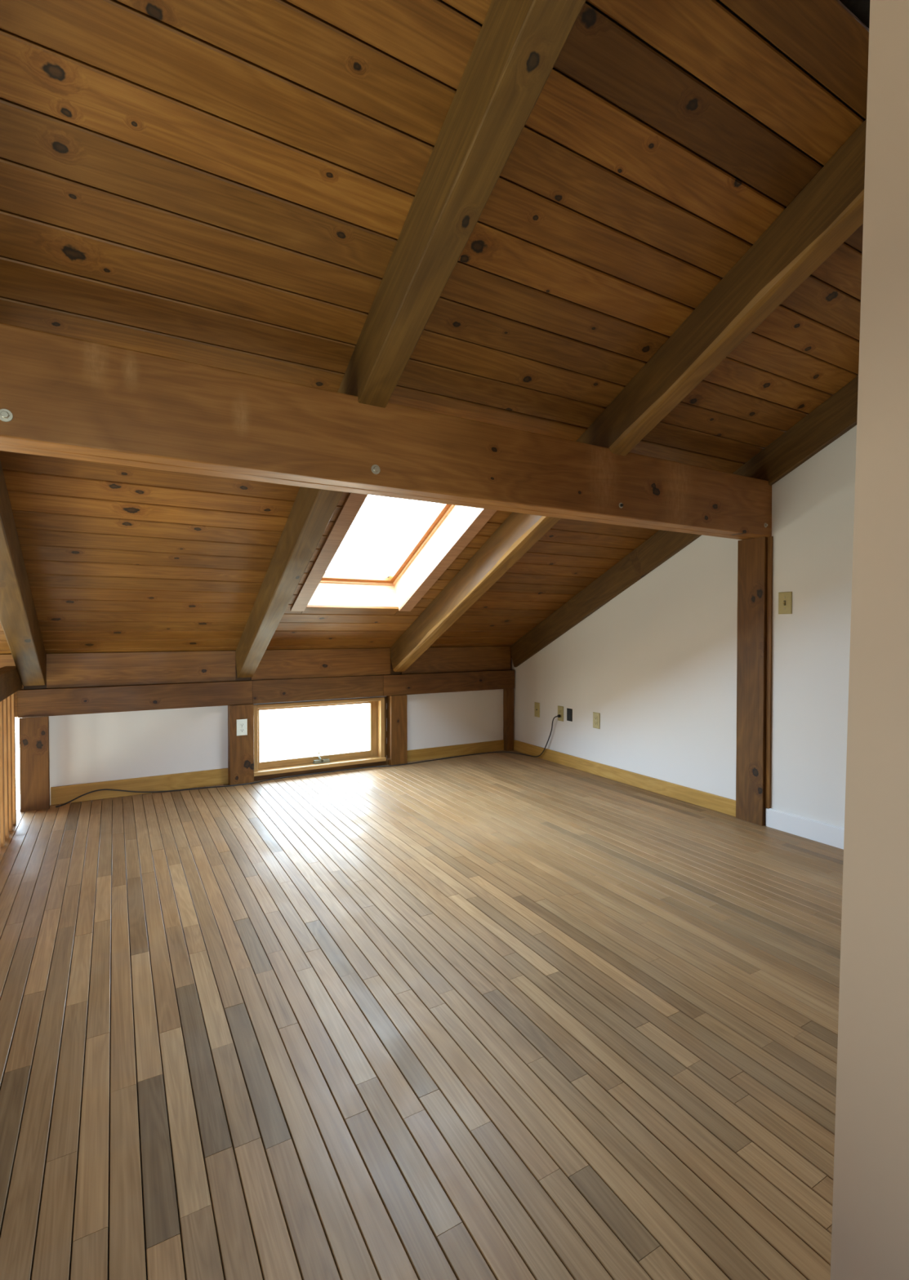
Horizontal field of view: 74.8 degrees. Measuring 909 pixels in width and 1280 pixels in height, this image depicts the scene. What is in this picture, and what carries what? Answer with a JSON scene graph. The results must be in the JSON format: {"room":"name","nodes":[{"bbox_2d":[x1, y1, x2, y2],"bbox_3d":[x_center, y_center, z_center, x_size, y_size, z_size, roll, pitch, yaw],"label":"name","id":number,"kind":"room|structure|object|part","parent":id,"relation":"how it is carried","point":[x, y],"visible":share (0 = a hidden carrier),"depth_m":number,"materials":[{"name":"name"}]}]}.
{"room":"attic room","nodes":[
{"label":"attic room","id":0,"kind":"room"},
{"bbox_2d":[30,688,502,804],"bbox_3d":[-2.660,1.863,3.750,7.283,3.550,0.100,-1,1,-30],"label":"wall","id":1,"kind":"structure","parent":0,"point":[88,748],"depth_m":4.09,"materials":[{"name":"white paint"}]},
{"bbox_2d":[0,653,23,689],"bbox_3d":[-3.121,0.198,3.369,1.107,0.217,0.016,-1,1,-30],"label":"trim","id":2,"kind":"structure","parent":1,"relation":"attached to","point":[6,660],"depth_m":3.60,"materials":[{"name":"brown wood"}]},
{"bbox_2d":[14,691,17,716],"bbox_3d":[-4.179,0.399,2.764,3.490,0.162,0.059,-1,1,-30],"label":"trim","id":3,"kind":"structure","parent":1,"relation":"attached to","point":[15,693],"depth_m":3.60,"materials":[{"name":"brown wood"}]},
{"bbox_2d":[50,768,228,804],"bbox_3d":[-2.080,0.978,4.001,1.054,0.112,0.016,-1,1,-30],"label":"baseboard","id":4,"kind":"structure","parent":1,"relation":"attached to","point":[65,793],"depth_m":3.97,"materials":[{"name":"yellow wood"}]},
{"bbox_2d":[46,650,235,688],"bbox_3d":[-2.054,0.188,3.980,1.118,0.217,0.016,-1,1,-30],"label":"wood panel","id":5,"kind":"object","parent":1,"relation":"attached to","point":[103,668],"depth_m":3.94,"materials":[{"name":"brown wood"}]},
{"bbox_2d":[17,669,514,717],"bbox_3d":[-1.063,0.373,4.541,3.680,0.170,0.063,-1,1,-30],"label":"wall plate","id":6,"kind":"object","parent":1,"relation":"attached to","point":[38,702],"visible":1,"depth_m":4.24,"materials":[{"name":"brown wood"}]},
{"bbox_2d":[23,654,511,688],"bbox_3d":[-1.076,0.253,4.571,3.690,0.343,0.004,-1,1,-30],"label":"trim","id":7,"kind":"structure","parent":1,"relation":"attached to","point":[392,672],"depth_m":4.29,"materials":[{"name":"brown wood"}]},
{"bbox_2d":[250,648,390,679],"bbox_3d":[-1.001,0.178,4.583,1.092,0.217,0.016,-1,1,-30],"label":"wood panel","id":8,"kind":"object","parent":1,"relation":"attached to","point":[304,663],"depth_m":4.57,"materials":[{"name":"brown wood"}]},
{"bbox_2d":[253,696,387,781],"bbox_3d":[-1.028,0.745,4.628,1.068,0.556,0.150,-1,1,-30],"label":"window","id":9,"kind":"structure","parent":1,"relation":"in","point":[375,755],"depth_m":4.62,"materials":[{"name":"brown wood"}]},
{"bbox_3d":[-1.075,0.507,4.643,0.880,0.022,0.040,-1,1,-30],"label":"rail","id":10,"kind":"part","parent":9,"relation":"part of","materials":[{"name":"brown wood"}]},
{"bbox_3d":[-1.075,0.930,4.650,0.880,0.050,0.040,-1,1,-30],"label":"rail","id":11,"kind":"part","parent":9,"relation":"part of","materials":[{"name":"brown wood"}]},
{"bbox_3d":[-1.041,0.970,4.624,1.035,0.028,0.150,-1,1,-30],"label":"frame sill","id":12,"kind":"part","parent":9,"relation":"part of","materials":[{"name":"brown wood"}]},
{"bbox_2d":[400,645,510,674],"bbox_3d":[0.036,0.168,5.178,1.090,0.217,0.016,-1,1,-30],"label":"trim","id":13,"kind":"structure","parent":1,"relation":"attached to","point":[455,659],"depth_m":5.18,"materials":[{"name":"brown wood"}]},
{"bbox_2d":[407,739,503,761],"bbox_3d":[0.012,0.966,5.199,1.008,0.095,0.016,-1,1,-30],"label":"baseboard","id":14,"kind":"structure","parent":1,"relation":"attached to","point":[495,745],"depth_m":5.18,"materials":[{"name":"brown wood"}]},
{"bbox_2d":[0,750,843,1279],"bbox_3d":[0.088,1.158,2.530,3.717,0.200,4.769,-1,1,-30],"label":"floor","id":15,"kind":"structure","parent":0,"point":[491,1015],"depth_m":1.65,"materials":[{"name":"brown wood"}]},
{"bbox_2d":[0,666,22,853],"bbox_3d":[-1.457,0.632,1.498,0.086,0.884,4.780,-1,1,-30],"label":"railing","id":16,"kind":"object","parent":15,"relation":"on","point":[11,682],"visible":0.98,"depth_m":3.13,"materials":[{"name":"brown wood"}]},
{"bbox_3d":[-1.457,0.259,1.492,0.086,0.137,4.780,-1,1,-30],"label":"handrail","id":17,"kind":"part","parent":16,"relation":"part of","materials":[{"name":"brown wood"}]},
{"bbox_2d":[18,715,49,812],"bbox_3d":[-2.568,0.756,3.637,0.149,0.568,0.023,-1,1,-30],"label":"post","id":18,"kind":"object","parent":15,"relation":"on","point":[33,731],"visible":1,"depth_m":3.63,"materials":[{"name":"brown wood"}]},
{"bbox_2d":[227,703,253,785],"bbox_3d":[-1.533,0.746,4.268,0.165,0.568,0.089,-1,1,-30],"label":"post","id":19,"kind":"object","parent":15,"relation":"on","point":[240,748],"visible":0.96,"depth_m":4.23,"materials":[{"name":"brown wood"}]},
{"bbox_2d":[236,719,247,735],"bbox_3d":[-1.509,0.621,4.223,0.072,0.115,0.008,-1,1,-30],"label":"outlet","id":20,"kind":"object","parent":19,"relation":"attached to","point":[242,724],"visible":1,"depth_m":4.22,"materials":[{"name":"white plastic"}]},
{"bbox_2d":[239,728,244,732],"bbox_3d":[-1.508,0.641,4.222,0.033,0.028,0.003,-1,1,-30],"label":"receptacle","id":21,"kind":"object","parent":20,"relation":"attached to","point":[241,730],"depth_m":4.22,"materials":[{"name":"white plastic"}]},
{"bbox_2d":[55,714,559,807],"bbox_3d":[-0.903,0.821,4.565,3.553,0.408,0.609,0,1,-20],"label":"power cord","id":22,"kind":"object","parent":15,"relation":"on","point":[557,715],"visible":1,"depth_m":4.45,"materials":[{"name":"black rubber"}]},
{"bbox_2d":[386,694,407,765],"bbox_3d":[-0.480,0.735,4.893,0.145,0.568,0.127,-1,1,-30],"label":"post","id":23,"kind":"object","parent":15,"relation":"on","point":[396,711],"visible":0.92,"depth_m":4.84,"materials":[{"name":"brown wood"}]},
{"bbox_2d":[502,688,513,751],"bbox_3d":[0.495,0.726,5.446,0.079,0.568,0.062,-1,1,-30],"label":"post","id":24,"kind":"object","parent":15,"relation":"on","point":[508,694],"visible":0.96,"depth_m":5.42,"materials":[{"name":"brown wood"}]},
{"bbox_2d":[735,537,767,826],"bbox_3d":[1.701,0.233,3.407,0.031,1.621,0.169,-1,1,-30],"label":"post","id":25,"kind":"object","parent":15,"relation":"on","point":[752,553],"visible":1,"depth_m":3.39,"materials":[{"name":"brown wood"}]},
{"bbox_2d":[0,0,869,654],"bbox_3d":[-1.331,-1.104,1.549,7.450,2.906,6.026,-1,1,-30],"label":"ceiling","id":26,"kind":"structure","parent":0,"point":[228,184],"depth_m":1.79,"materials":[{"name":"brown wood"}]},
{"bbox_2d":[0,461,46,685],"bbox_3d":[-1.226,-1.065,1.272,0.116,2.763,5.530,-1,1,-30],"label":"rafter","id":27,"kind":"object","parent":26,"relation":"attached to","point":[19,621],"visible":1,"depth_m":2.85,"materials":[{"name":"brown wood"}]},
{"bbox_2d":[290,492,497,611],"bbox_3d":[-0.341,-0.647,3.438,0.846,0.934,1.622,-1,1,-30],"label":"frame","id":28,"kind":"structure","parent":26,"relation":"attached to","point":[451,528],"depth_m":3.80,"materials":[{"name":"white wood"}]},
{"bbox_3d":[-0.647,-0.543,3.211,0.087,0.013,1.686,-1,-24,-30],"label":"casing","id":29,"kind":"part","parent":28,"relation":"part of","materials":[{"name":"brown wood"}]},
{"bbox_3d":[-0.722,-0.430,4.107,0.666,0.042,0.042,-1,-24,-30],"label":"sash rail","id":30,"kind":"part","parent":28,"relation":"part of","materials":[{"name":"orange wood"}]},
{"bbox_3d":[0.017,-0.555,3.578,0.087,0.013,1.660,-1,-24,-30],"label":"casing","id":31,"kind":"part","parent":28,"relation":"part of","materials":[{"name":"brown wood"}]},
{"bbox_2d":[235,0,586,677],"bbox_3d":[-0.158,-1.075,1.884,0.107,2.762,5.530,-1,1,-30],"label":"rafter","id":32,"kind":"object","parent":26,"relation":"attached to","point":[518,44],"visible":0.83,"depth_m":1.62,"materials":[{"name":"brown wood"}]},
{"bbox_2d":[390,119,866,671],"bbox_3d":[0.882,-1.085,2.480,0.104,2.764,5.530,-1,1,-30],"label":"rafter","id":33,"kind":"object","parent":26,"relation":"attached to","point":[828,210],"visible":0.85,"depth_m":2.27,"materials":[{"name":"brown wood"}]},
{"bbox_2d":[510,375,857,666],"bbox_3d":[1.887,-1.095,3.056,0.033,2.764,5.530,-1,1,-30],"label":"rafter","id":34,"kind":"object","parent":26,"relation":"attached to","point":[837,415],"visible":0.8,"depth_m":3.83,"materials":[{"name":"brown wood"}]},
{"bbox_2d":[511,425,856,827],"bbox_3d":[1.914,-0.628,3.172,0.120,3.750,5.619,-1,1,-30],"label":"wall","id":35,"kind":"structure","parent":0,"point":[656,661],"depth_m":3.64,"materials":[{"name":"white paint"}]},
{"bbox_2d":[0,322,771,539],"bbox_3d":[-1.349,-0.701,1.620,7.082,0.308,0.188,-1,1,-30],"label":"ceiling beam","id":36,"kind":"structure","parent":35,"relation":"attached to","point":[61,396],"depth_m":2.04,"materials":[{"name":"wood"}]},
{"bbox_2d":[0,408,13,422],"bbox_3d":[-1.211,-0.606,1.603,0.035,0.035,0.004,-1,1,-30],"label":"washer","id":37,"kind":"object","parent":36,"relation":"in","point":[6,415],"depth_m":1.60,"materials":[{"name":"metal"}]},
{"bbox_2d":[370,464,380,474],"bbox_3d":[-0.283,-0.612,2.135,0.035,0.035,0.004,-1,1,-30],"label":"washer","id":38,"kind":"object","parent":36,"relation":"in","point":[375,468],"depth_m":2.13,"materials":[{"name":"metal"}]},
{"bbox_2d":[533,702,539,717],"bbox_3d":[0.715,0.605,5.156,0.007,0.125,0.070,-1,1,-30],"label":"wall plate cover","id":39,"kind":"object","parent":35,"relation":"attached to","point":[536,705],"visible":1,"depth_m":5.15,"materials":[{"name":"beige plastic"}]},
{"bbox_2d":[557,705,563,721],"bbox_3d":[0.870,0.604,4.886,0.008,0.122,0.070,-1,1,-30],"label":"outlet","id":40,"kind":"object","parent":35,"relation":"attached to","point":[560,708],"visible":1,"depth_m":4.88,"materials":[{"name":"beige plastic"}]},
{"bbox_2d":[566,707,572,721],"bbox_3d":[0.926,0.603,4.790,0.006,0.100,0.062,-1,1,-30],"label":"wall box","id":41,"kind":"object","parent":35,"relation":"attached to","point":[569,711],"visible":1,"depth_m":4.78,"materials":[{"name":"black plastic"}]},
{"bbox_2d":[592,711,599,728],"bbox_3d":[1.078,0.612,4.523,0.008,0.120,0.072,-1,1,-30],"label":"outlet","id":42,"kind":"object","parent":35,"relation":"attached to","point":[596,716],"visible":1,"depth_m":4.51,"materials":[{"name":"beige plastic"}]},
{"bbox_2d":[513,739,735,817],"bbox_3d":[1.107,0.979,4.470,0.016,0.095,2.245,-1,1,-30],"label":"baseboard","id":43,"kind":"structure","parent":35,"relation":"attached to","point":[726,806],"depth_m":4.16,"materials":[{"name":"yellow wood"}]},
{"bbox_2d":[764,536,773,808],"bbox_3d":[1.758,0.184,3.324,0.012,1.521,0.027,-1,1,-30],"label":"trim","id":44,"kind":"structure","parent":35,"relation":"attached to","point":[769,566],"depth_m":3.32,"materials":[{"name":"brown wood"}]},
{"bbox_2d":[777,591,791,613],"bbox_3d":[1.798,-0.202,3.241,0.019,0.120,0.074,-1,1,-30],"label":"light switch","id":45,"kind":"object","parent":35,"relation":"attached to","point":[784,598],"visible":1,"depth_m":3.24,"materials":[{"name":"beige plastic"}]},
{"bbox_2d":[765,807,844,848],"bbox_3d":[2.147,1.004,2.655,0.016,0.104,1.582,-1,1,-30],"label":"baseboard","id":46,"kind":"structure","parent":35,"relation":"attached to","point":[832,835],"depth_m":3.15,"materials":[{"name":"white paint"}]},
{"bbox_2d":[830,0,908,1279],"bbox_3d":[1.546,-0.260,1.297,2.390,3.076,0.120,-1,1,-30],"label":"wall","id":47,"kind":"structure","parent":0,"point":[869,1231],"depth_m":0.75,"materials":[{"name":"beige paint"}]}
]}

